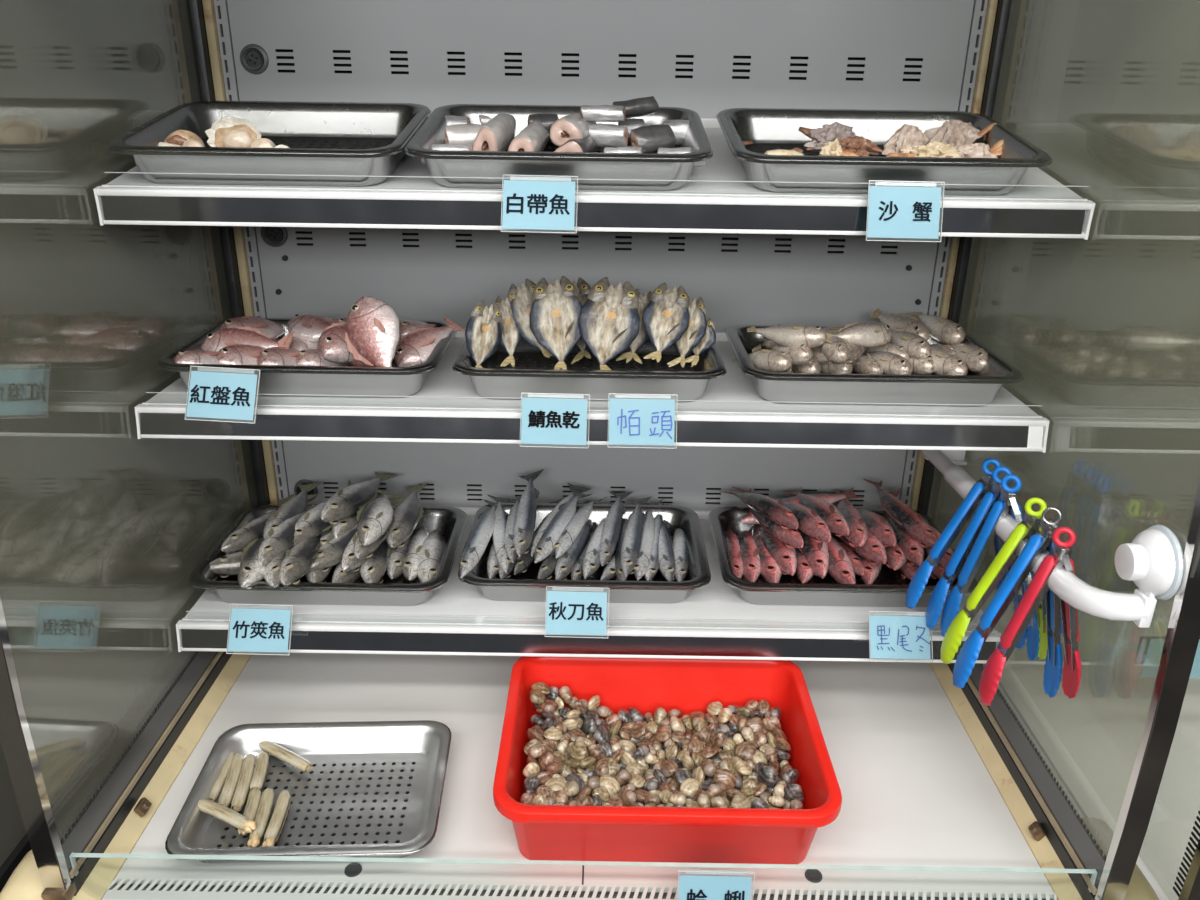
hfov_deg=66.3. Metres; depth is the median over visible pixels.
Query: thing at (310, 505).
mackerel
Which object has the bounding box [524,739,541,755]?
clam
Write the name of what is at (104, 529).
glass panel
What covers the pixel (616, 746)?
clam
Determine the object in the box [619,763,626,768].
clam
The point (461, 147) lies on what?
chunk
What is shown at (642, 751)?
clam
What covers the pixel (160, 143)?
scallop
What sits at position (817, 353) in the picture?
croaker
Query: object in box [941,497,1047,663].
tongs
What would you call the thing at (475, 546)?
saury
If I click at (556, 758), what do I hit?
clam
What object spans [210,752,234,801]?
clam
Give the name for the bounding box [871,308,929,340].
croaker
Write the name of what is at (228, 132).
scallop
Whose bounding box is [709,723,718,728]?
clam
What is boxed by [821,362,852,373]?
croaker
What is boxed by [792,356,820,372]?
croaker
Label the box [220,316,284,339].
fish
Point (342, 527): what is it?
mackerel
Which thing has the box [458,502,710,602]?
steel tray
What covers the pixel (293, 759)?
clam
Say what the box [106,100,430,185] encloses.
steel tray
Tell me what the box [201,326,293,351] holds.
fish
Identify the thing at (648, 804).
clam
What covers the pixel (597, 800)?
clam
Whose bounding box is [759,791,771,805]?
clam
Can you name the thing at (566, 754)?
clam
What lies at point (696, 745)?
clam
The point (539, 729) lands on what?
clam
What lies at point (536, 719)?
clam
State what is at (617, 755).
clam
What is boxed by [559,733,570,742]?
clam
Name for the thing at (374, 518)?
mackerel
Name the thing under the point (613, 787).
clam
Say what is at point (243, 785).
clam
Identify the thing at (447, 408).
display shelf
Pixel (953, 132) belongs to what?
crab
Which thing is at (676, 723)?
clam
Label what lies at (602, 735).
clam
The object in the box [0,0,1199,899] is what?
refrigerated display case
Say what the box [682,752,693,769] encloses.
clam
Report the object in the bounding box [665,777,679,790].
clam
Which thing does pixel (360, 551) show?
mackerel
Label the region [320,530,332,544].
mackerel
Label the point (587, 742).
clam
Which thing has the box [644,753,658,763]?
clam
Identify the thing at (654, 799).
clam
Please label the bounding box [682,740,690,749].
clam
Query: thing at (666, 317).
mackerel
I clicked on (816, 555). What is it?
fish
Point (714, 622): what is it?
display shelf
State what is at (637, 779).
clam
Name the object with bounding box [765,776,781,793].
clam
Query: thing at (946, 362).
croaker
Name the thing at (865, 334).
croaker
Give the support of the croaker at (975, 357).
in the steel tray at (983, 386)
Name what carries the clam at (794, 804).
on the clam at (787, 806)
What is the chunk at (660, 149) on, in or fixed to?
in the steel tray at (440, 163)
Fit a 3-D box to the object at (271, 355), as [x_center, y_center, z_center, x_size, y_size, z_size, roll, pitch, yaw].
[-0.456,-0.136,1.363,0.061,0.045,0.126,13,25,27]
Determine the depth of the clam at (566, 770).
1.25 m
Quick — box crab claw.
[764,149,803,154]
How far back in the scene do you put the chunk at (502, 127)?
1.18 m
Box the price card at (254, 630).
[226,604,293,654]
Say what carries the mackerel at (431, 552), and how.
in the steel tray at (450, 521)
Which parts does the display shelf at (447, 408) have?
price rail, rail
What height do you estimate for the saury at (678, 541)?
0.026 m
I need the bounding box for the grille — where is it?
[102,877,1056,899]
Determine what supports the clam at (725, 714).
on the clam
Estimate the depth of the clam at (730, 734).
1.33 m
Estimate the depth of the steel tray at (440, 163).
1.12 m
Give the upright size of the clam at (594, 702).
0.028 m
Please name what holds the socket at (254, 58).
attached to the refrigerated display case
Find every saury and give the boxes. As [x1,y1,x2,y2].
[459,499,496,577]
[487,494,511,572]
[487,543,498,578]
[498,502,516,578]
[505,497,520,562]
[513,469,543,556]
[514,498,563,574]
[531,483,590,555]
[534,487,591,562]
[538,503,595,578]
[554,497,606,557]
[555,519,596,579]
[570,522,597,579]
[582,517,605,578]
[599,492,631,565]
[600,502,664,579]
[615,518,628,580]
[620,496,651,576]
[634,499,662,579]
[644,501,662,580]
[659,504,675,580]
[672,528,688,580]
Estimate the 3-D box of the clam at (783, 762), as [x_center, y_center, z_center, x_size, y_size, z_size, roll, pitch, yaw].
[0.260,0.446,1.291,0.014,0.022,0.026,7,23,16]
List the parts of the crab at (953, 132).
leg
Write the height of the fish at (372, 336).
0.118 m
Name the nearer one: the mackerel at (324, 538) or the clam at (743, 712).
the clam at (743, 712)
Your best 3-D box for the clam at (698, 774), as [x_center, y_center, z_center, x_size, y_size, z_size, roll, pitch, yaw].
[0.137,0.452,1.270,0.018,0.029,0.028,1,22,1]
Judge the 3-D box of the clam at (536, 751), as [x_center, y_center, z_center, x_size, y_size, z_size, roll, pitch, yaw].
[-0.085,0.412,1.259,0.025,0.021,0.022,-7,23,-18]
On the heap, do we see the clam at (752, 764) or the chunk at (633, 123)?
the clam at (752, 764)
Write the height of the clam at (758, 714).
0.022 m
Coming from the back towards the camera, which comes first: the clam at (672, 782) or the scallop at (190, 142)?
the clam at (672, 782)
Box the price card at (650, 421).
[608,393,676,448]
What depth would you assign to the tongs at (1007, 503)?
1.22 m
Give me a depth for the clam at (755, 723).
1.34 m
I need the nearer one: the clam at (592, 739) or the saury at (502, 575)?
the clam at (592, 739)
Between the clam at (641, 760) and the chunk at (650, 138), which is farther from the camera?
the clam at (641, 760)
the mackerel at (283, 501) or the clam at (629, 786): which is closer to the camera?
the clam at (629, 786)
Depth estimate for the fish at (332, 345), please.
1.29 m
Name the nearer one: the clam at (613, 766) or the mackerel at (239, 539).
the clam at (613, 766)
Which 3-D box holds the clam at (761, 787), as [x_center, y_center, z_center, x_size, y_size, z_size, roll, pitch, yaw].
[0.216,0.461,1.248,0.024,0.019,0.025,-3,22,-9]
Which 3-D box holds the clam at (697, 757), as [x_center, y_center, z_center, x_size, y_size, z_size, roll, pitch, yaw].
[0.140,0.436,1.294,0.023,0.020,0.027,-1,22,-5]
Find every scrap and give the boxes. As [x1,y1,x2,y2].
[742,141,752,145]
[791,147,802,152]
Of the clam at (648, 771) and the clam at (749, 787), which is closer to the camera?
the clam at (749, 787)
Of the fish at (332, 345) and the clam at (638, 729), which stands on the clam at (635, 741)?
the clam at (638, 729)
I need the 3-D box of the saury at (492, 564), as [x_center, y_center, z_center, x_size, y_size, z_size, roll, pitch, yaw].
[-0.166,0.156,1.559,0.044,0.029,0.250,1,22,1]
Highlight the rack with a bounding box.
[922,450,1183,627]
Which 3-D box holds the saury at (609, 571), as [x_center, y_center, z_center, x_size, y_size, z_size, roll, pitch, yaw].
[0.064,0.159,1.556,0.047,0.037,0.270,13,25,27]
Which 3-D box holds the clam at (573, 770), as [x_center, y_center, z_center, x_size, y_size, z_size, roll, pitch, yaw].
[-0.033,0.453,1.278,0.016,0.022,0.026,-6,23,-16]
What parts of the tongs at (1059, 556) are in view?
arm, arm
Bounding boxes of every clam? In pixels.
[198,799,255,832]
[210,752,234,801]
[218,753,243,806]
[231,754,255,811]
[238,788,261,834]
[247,788,274,846]
[250,752,268,790]
[259,741,311,771]
[262,790,290,846]
[520,793,536,804]
[523,762,539,777]
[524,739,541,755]
[524,776,538,789]
[525,786,535,792]
[527,728,542,740]
[527,755,539,766]
[528,745,546,757]
[530,689,545,703]
[531,682,549,694]
[531,714,543,725]
[531,725,545,737]
[532,795,549,804]
[535,771,552,785]
[536,750,553,770]
[536,785,552,797]
[538,699,558,711]
[539,740,553,753]
[541,711,554,718]
[542,714,558,729]
[543,726,562,740]
[545,762,562,773]
[545,778,566,790]
[546,686,558,699]
[546,739,556,750]
[546,797,554,804]
[552,773,565,781]
[552,790,567,804]
[553,751,564,761]
[553,754,562,762]
[554,697,563,709]
[555,722,566,733]
[556,715,563,722]
[556,740,568,752]
[558,762,571,778]
[559,686,571,703]
[559,707,571,719]
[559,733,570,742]
[562,719,578,730]
[563,759,579,769]
[563,780,578,796]
[564,752,569,760]
[566,710,579,718]
[566,742,573,758]
[566,773,584,789]
[567,799,576,804]
[568,697,577,707]
[568,729,586,742]
[569,741,586,760]
[570,767,578,773]
[572,699,587,713]
[574,787,590,800]
[575,796,593,805]
[576,736,592,746]
[577,717,582,728]
[577,773,588,786]
[579,756,596,768]
[582,710,598,719]
[582,770,597,778]
[583,716,596,733]
[586,737,595,747]
[586,775,599,792]
[587,695,599,711]
[587,744,600,756]
[592,786,609,803]
[592,794,601,805]
[593,754,605,765]
[594,726,609,744]
[594,759,607,776]
[595,706,613,717]
[596,719,605,726]
[599,776,620,795]
[600,742,612,757]
[602,802,613,805]
[604,714,619,725]
[605,758,619,776]
[607,796,623,805]
[609,720,621,735]
[609,735,619,744]
[611,742,622,752]
[612,749,622,762]
[615,770,631,785]
[617,709,630,722]
[618,789,636,805]
[619,726,631,740]
[619,739,636,751]
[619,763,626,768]
[620,752,635,764]
[621,721,634,729]
[622,783,635,791]
[625,763,640,774]
[628,774,645,788]
[629,707,644,722]
[631,721,645,738]
[631,737,640,747]
[631,745,648,758]
[634,790,649,802]
[635,757,648,770]
[636,763,643,775]
[637,740,652,746]
[640,730,653,739]
[642,768,653,776]
[643,774,654,779]
[643,777,660,790]
[643,802,656,806]
[644,712,653,722]
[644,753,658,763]
[644,796,659,804]
[646,721,656,733]
[646,743,655,754]
[648,790,660,796]
[652,738,662,751]
[652,758,665,769]
[653,707,666,724]
[653,769,665,781]
[655,726,671,741]
[656,749,665,759]
[656,782,670,790]
[657,719,673,732]
[658,789,672,803]
[661,760,677,777]
[664,738,678,748]
[665,745,677,759]
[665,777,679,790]
[666,709,681,717]
[668,794,686,805]
[669,757,681,768]
[670,716,684,732]
[671,730,686,743]
[672,790,686,798]
[675,769,692,785]
[676,749,689,761]
[680,778,699,797]
[681,715,693,729]
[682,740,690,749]
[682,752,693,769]
[684,727,691,739]
[686,801,698,806]
[687,739,703,754]
[689,711,705,719]
[690,732,700,740]
[692,717,708,732]
[692,752,706,766]
[692,766,705,783]
[692,789,705,801]
[697,792,710,807]
[698,725,711,742]
[699,779,714,789]
[700,747,716,758]
[701,759,717,777]
[705,713,718,723]
[705,740,711,746]
[706,784,722,798]
[707,701,722,714]
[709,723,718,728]
[709,731,725,747]
[710,797,727,807]
[711,746,721,757]
[712,724,730,733]
[712,757,721,763]
[714,762,720,769]
[714,769,735,790]
[718,708,731,723]
[718,749,733,759]
[719,757,736,775]
[720,796,730,804]
[723,738,736,755]
[725,731,737,745]
[725,788,744,800]
[727,705,737,713]
[727,723,738,733]
[728,714,741,726]
[731,794,750,807]
[733,733,743,744]
[734,776,741,789]
[735,707,751,719]
[735,760,751,775]
[736,742,755,759]
[738,718,746,731]
[740,779,756,796]
[741,727,753,742]
[742,772,757,780]
[744,699,757,711]
[744,759,755,771]
[745,717,762,732]
[748,711,762,718]
[750,798,767,808]
[752,751,767,764]
[753,732,766,747]
[753,762,767,772]
[753,780,766,796]
[756,699,769,716]
[757,766,775,786]
[759,743,774,753]
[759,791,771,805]
[762,716,780,732]
[764,709,772,717]
[765,747,777,763]
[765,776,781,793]
[767,733,775,747]
[767,795,785,806]
[770,706,780,720]
[771,763,778,775]
[772,780,786,797]
[773,727,786,740]
[774,735,790,750]
[775,750,790,760]
[779,763,792,779]
[780,759,788,767]
[782,797,789,808]
[783,769,798,784]
[784,784,803,801]
[790,799,802,808]
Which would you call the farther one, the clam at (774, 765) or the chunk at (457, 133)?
the clam at (774, 765)
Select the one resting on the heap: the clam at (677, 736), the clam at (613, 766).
the clam at (613, 766)
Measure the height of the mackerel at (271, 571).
0.046 m
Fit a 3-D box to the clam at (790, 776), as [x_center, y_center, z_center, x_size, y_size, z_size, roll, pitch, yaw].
[0.260,0.446,1.251,0.024,0.028,0.014,-7,23,-17]
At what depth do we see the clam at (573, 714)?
1.36 m
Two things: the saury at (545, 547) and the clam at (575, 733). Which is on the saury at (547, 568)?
the saury at (545, 547)
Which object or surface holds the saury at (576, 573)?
in the steel tray at (526, 586)
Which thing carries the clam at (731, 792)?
on the clam
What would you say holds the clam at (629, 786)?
on the heap
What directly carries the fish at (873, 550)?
in the steel tray at (890, 588)
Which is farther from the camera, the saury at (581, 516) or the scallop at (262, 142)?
the saury at (581, 516)
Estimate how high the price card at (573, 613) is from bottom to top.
0.063 m
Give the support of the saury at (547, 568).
in the steel tray at (526, 586)
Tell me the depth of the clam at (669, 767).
1.28 m
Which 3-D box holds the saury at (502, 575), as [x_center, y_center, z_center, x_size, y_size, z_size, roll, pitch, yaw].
[-0.150,0.149,1.548,0.045,0.040,0.253,3,22,5]
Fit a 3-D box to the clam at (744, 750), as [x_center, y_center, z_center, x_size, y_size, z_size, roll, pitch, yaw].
[0.206,0.426,1.297,0.026,0.020,0.025,10,24,21]
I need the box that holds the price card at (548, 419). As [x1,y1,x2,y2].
[520,393,589,447]
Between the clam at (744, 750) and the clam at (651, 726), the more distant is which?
the clam at (651, 726)
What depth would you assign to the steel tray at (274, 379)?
1.26 m
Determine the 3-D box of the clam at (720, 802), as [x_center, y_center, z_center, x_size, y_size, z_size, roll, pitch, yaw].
[0.156,0.468,1.209,0.030,0.026,0.016,16,27,32]
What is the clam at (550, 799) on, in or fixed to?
on the heap
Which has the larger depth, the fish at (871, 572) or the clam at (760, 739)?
the fish at (871, 572)
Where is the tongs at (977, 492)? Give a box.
[906,458,1007,608]
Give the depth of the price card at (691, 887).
1.09 m
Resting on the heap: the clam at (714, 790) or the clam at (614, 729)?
the clam at (714, 790)
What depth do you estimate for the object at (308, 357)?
1.34 m
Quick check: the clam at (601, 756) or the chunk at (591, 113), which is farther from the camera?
the clam at (601, 756)
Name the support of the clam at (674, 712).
in the plastic basin
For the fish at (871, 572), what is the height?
0.036 m
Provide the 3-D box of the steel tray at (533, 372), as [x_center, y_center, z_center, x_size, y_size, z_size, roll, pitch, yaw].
[-0.014,-0.130,1.360,0.377,0.051,0.273,1,22,0]
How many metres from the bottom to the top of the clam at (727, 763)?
0.020 m
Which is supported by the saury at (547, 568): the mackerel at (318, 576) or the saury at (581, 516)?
the saury at (581, 516)
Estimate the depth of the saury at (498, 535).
1.52 m
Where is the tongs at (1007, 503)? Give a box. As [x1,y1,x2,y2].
[940,474,1039,660]
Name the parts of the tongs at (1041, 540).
arm, arm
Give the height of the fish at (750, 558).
0.036 m
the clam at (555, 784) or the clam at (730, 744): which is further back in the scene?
the clam at (730, 744)
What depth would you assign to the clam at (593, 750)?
1.31 m
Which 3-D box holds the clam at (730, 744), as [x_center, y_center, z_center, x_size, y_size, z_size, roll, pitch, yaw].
[0.187,0.427,1.317,0.022,0.024,0.020,-1,22,-4]
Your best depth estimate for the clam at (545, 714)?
1.35 m
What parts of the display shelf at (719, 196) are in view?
price rail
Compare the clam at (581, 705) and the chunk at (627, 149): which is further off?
the clam at (581, 705)
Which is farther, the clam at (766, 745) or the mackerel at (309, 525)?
the mackerel at (309, 525)
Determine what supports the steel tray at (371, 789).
on the refrigerated display case
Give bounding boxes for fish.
[201,326,293,351]
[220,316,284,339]
[721,491,798,529]
[725,529,743,578]
[733,487,803,548]
[737,530,760,581]
[742,488,863,523]
[750,524,781,582]
[758,524,796,575]
[775,499,830,542]
[784,488,849,536]
[795,548,813,582]
[797,529,828,577]
[827,536,855,583]
[832,536,863,575]
[833,489,867,546]
[839,530,886,564]
[853,550,881,583]
[857,509,896,547]
[864,479,936,547]
[885,544,907,569]
[886,489,923,565]
[899,560,917,579]
[923,516,944,580]
[924,524,952,569]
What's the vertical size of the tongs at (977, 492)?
0.229 m
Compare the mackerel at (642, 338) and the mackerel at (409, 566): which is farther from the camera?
the mackerel at (409, 566)
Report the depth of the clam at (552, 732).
1.31 m
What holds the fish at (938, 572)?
on the fish
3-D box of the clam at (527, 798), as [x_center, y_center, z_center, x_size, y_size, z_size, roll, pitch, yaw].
[-0.092,0.455,1.190,0.024,0.020,0.018,1,22,0]
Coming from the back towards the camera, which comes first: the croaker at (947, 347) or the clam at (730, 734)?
the croaker at (947, 347)
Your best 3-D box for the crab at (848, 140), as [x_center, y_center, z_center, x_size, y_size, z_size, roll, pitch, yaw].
[0.332,-0.428,1.266,0.116,0.044,0.052,11,24,23]
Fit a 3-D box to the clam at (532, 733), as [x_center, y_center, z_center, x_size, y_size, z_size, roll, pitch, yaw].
[-0.091,0.406,1.301,0.016,0.025,0.028,-15,27,-34]
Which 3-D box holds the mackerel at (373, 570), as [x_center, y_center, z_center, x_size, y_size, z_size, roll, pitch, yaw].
[-0.368,0.154,1.506,0.057,0.064,0.216,-3,23,-10]
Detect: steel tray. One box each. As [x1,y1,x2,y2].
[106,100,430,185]
[156,318,457,397]
[165,720,450,863]
[189,504,467,605]
[404,104,712,189]
[452,339,726,401]
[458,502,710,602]
[709,506,977,606]
[716,108,1052,194]
[726,325,1024,405]
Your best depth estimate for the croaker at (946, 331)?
1.43 m
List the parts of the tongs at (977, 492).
arm, arm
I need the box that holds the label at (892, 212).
[865,180,944,241]
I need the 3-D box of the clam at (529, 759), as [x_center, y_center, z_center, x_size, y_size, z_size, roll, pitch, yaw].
[-0.091,0.431,1.260,0.016,0.026,0.031,-10,24,-24]
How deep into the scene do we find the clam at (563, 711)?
1.37 m
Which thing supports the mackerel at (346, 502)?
on the mackerel at (342, 527)
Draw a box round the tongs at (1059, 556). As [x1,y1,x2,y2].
[979,527,1080,705]
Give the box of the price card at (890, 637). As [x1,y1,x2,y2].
[868,611,932,661]
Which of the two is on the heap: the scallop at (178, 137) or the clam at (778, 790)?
the clam at (778, 790)
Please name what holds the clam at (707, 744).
on the heap
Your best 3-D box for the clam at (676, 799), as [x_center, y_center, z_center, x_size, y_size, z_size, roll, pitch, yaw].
[0.103,0.466,1.228,0.025,0.018,0.023,6,23,13]
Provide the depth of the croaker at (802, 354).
1.33 m
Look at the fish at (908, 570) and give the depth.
1.49 m
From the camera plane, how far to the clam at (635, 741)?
1.36 m
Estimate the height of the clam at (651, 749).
0.025 m
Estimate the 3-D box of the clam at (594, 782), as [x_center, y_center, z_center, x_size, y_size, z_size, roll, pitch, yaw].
[-0.009,0.457,1.253,0.018,0.025,0.028,4,22,8]
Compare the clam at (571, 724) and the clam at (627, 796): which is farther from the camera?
the clam at (571, 724)
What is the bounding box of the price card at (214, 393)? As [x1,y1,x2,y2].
[185,366,260,423]
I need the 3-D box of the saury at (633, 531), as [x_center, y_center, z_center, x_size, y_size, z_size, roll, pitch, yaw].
[0.053,0.145,1.542,0.046,0.028,0.267,4,22,7]
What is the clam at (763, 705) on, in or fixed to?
on the clam
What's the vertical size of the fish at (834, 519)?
0.040 m
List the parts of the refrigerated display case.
moulding, corner post, panel, deck skirting, corner moulding, deck panel, panel, corner moulding, deck skirting, panel, moulding, corner post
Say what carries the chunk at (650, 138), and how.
in the steel tray at (440, 163)
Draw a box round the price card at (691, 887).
[677,869,754,899]
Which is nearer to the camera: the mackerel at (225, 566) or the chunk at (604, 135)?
the chunk at (604, 135)
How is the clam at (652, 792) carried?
in the plastic basin
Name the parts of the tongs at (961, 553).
arm, arm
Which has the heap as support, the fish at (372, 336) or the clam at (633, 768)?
the clam at (633, 768)
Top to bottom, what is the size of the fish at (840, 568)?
0.040 m
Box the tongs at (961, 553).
[926,466,1026,649]
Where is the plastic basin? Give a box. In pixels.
[493,656,841,863]
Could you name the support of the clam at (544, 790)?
on the heap
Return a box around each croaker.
[733,349,791,372]
[747,325,826,348]
[752,344,792,372]
[762,342,812,365]
[763,324,779,348]
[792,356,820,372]
[812,346,829,363]
[821,326,844,334]
[821,336,850,363]
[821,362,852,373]
[826,322,891,346]
[842,343,866,363]
[852,353,882,373]
[862,351,912,374]
[864,343,909,359]
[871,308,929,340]
[888,331,931,358]
[909,356,934,374]
[911,312,965,344]
[930,344,955,354]
[930,346,967,375]
[944,343,987,371]
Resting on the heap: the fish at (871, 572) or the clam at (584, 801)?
the clam at (584, 801)
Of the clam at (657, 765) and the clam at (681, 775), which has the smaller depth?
the clam at (681, 775)
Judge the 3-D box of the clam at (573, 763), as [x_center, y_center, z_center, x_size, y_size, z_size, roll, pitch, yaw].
[-0.040,0.443,1.293,0.026,0.021,0.022,-1,22,-5]
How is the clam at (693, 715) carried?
on the heap
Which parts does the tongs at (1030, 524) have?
arm, arm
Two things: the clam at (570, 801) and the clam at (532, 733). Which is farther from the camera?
the clam at (532, 733)
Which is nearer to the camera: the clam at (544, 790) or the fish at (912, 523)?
the clam at (544, 790)
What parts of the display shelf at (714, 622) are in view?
price rail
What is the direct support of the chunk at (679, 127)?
in the steel tray at (440, 163)
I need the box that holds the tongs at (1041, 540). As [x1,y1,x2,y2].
[953,507,1062,697]
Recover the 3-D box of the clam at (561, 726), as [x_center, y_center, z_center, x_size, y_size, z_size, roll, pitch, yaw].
[-0.062,0.409,1.345,0.025,0.024,0.022,-16,28,-35]
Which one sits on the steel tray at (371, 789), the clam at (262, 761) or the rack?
the clam at (262, 761)
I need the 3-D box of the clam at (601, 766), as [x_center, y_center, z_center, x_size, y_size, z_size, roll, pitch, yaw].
[0.002,0.442,1.274,0.021,0.022,0.020,7,23,14]
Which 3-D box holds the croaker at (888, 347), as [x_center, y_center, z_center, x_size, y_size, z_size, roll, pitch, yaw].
[0.437,-0.154,1.435,0.040,0.041,0.123,-7,23,-18]
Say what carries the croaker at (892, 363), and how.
in the steel tray at (983, 386)
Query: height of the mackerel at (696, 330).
0.093 m
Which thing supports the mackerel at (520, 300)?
in the steel tray at (533, 372)
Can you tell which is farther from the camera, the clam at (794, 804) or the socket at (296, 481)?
the socket at (296, 481)
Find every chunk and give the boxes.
[420,144,472,163]
[444,123,489,145]
[445,115,470,125]
[472,113,515,150]
[479,115,490,124]
[508,121,548,151]
[528,113,558,135]
[550,113,596,145]
[554,136,597,151]
[580,105,625,121]
[589,123,627,147]
[603,146,643,152]
[612,96,658,118]
[618,118,645,139]
[630,124,675,152]
[657,147,705,167]
[663,120,689,145]
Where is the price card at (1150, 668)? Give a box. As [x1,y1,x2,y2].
[1140,638,1199,677]
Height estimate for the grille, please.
0.009 m
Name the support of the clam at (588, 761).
on the clam
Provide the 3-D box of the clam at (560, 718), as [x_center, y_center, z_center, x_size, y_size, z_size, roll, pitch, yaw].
[-0.065,0.404,1.363,0.020,0.015,0.020,-13,26,-31]
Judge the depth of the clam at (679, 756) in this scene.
1.32 m
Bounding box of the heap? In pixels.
[534,698,780,808]
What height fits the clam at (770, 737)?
0.020 m
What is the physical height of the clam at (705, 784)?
0.017 m
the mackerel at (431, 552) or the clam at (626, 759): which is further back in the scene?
the mackerel at (431, 552)
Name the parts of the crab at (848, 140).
leg, leg, leg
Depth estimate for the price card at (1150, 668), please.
1.36 m
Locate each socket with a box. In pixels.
[240,44,268,74]
[261,227,287,246]
[294,479,317,500]
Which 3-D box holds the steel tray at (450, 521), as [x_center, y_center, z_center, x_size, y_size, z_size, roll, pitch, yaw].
[-0.427,0.173,1.502,0.393,0.051,0.286,1,22,0]
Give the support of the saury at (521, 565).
in the steel tray at (526, 586)
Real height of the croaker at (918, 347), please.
0.036 m
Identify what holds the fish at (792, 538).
on the fish at (784, 557)
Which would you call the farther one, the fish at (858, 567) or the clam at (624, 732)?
the fish at (858, 567)
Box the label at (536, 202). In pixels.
[501,175,577,233]
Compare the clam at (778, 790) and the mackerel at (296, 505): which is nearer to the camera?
the clam at (778, 790)
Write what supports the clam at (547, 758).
on the clam
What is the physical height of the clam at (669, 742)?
0.020 m
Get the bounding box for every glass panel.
[0,0,258,866]
[927,0,1199,899]
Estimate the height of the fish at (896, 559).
0.040 m
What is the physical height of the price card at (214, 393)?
0.067 m
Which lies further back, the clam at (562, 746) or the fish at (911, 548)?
the fish at (911, 548)
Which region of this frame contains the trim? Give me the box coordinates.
[0,637,194,892]
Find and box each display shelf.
[93,117,1095,239]
[134,328,1049,452]
[176,507,1001,662]
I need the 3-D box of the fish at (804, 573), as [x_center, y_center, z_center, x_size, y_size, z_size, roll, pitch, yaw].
[0.355,0.164,1.571,0.056,0.038,0.246,5,23,11]
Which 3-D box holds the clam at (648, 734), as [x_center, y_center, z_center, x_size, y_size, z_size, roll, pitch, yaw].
[0.068,0.430,1.374,0.025,0.026,0.017,2,22,3]
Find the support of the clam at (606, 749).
on the heap
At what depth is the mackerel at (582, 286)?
1.36 m
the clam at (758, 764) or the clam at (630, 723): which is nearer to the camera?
the clam at (758, 764)
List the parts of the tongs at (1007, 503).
arm, arm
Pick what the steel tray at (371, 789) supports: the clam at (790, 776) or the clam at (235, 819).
the clam at (235, 819)
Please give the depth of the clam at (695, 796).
1.23 m
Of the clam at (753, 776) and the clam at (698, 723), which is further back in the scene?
the clam at (698, 723)
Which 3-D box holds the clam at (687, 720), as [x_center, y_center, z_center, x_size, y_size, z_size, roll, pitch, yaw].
[0.133,0.412,1.385,0.021,0.022,0.026,-2,22,-7]
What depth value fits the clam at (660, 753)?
1.32 m
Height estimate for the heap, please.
0.081 m
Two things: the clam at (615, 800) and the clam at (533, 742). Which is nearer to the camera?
the clam at (615, 800)
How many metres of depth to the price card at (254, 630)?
1.32 m
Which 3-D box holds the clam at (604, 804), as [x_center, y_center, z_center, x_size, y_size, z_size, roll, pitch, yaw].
[0.010,0.477,1.214,0.024,0.027,0.014,-1,22,-3]
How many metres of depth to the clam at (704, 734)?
1.35 m
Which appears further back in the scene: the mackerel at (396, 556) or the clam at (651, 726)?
the mackerel at (396, 556)
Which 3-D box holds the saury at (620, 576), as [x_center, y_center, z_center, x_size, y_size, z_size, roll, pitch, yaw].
[0.044,0.159,1.546,0.044,0.028,0.246,1,22,0]
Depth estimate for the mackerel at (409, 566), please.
1.49 m
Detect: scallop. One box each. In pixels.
[159,142,174,145]
[164,130,204,146]
[181,139,204,146]
[205,117,260,147]
[251,138,275,147]
[274,145,288,147]
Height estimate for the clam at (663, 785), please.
0.023 m
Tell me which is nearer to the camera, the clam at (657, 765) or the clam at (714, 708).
the clam at (657, 765)
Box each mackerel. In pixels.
[210,551,242,577]
[221,494,317,552]
[238,536,264,587]
[257,507,312,566]
[263,482,320,538]
[263,547,291,586]
[275,492,296,509]
[279,528,331,585]
[293,480,354,545]
[305,528,332,581]
[307,504,426,509]
[308,498,401,571]
[320,472,397,524]
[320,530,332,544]
[332,492,378,537]
[332,562,360,582]
[341,496,406,572]
[354,511,394,558]
[356,490,398,545]
[359,540,390,582]
[386,482,427,547]
[386,529,415,579]
[402,527,428,580]
[417,529,446,582]
[465,300,501,367]
[495,296,521,366]
[507,279,552,357]
[529,276,581,369]
[571,277,590,363]
[578,277,639,369]
[616,289,651,363]
[642,283,689,362]
[667,296,706,367]
[679,318,715,366]
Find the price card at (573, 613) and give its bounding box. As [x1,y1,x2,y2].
[545,586,608,637]

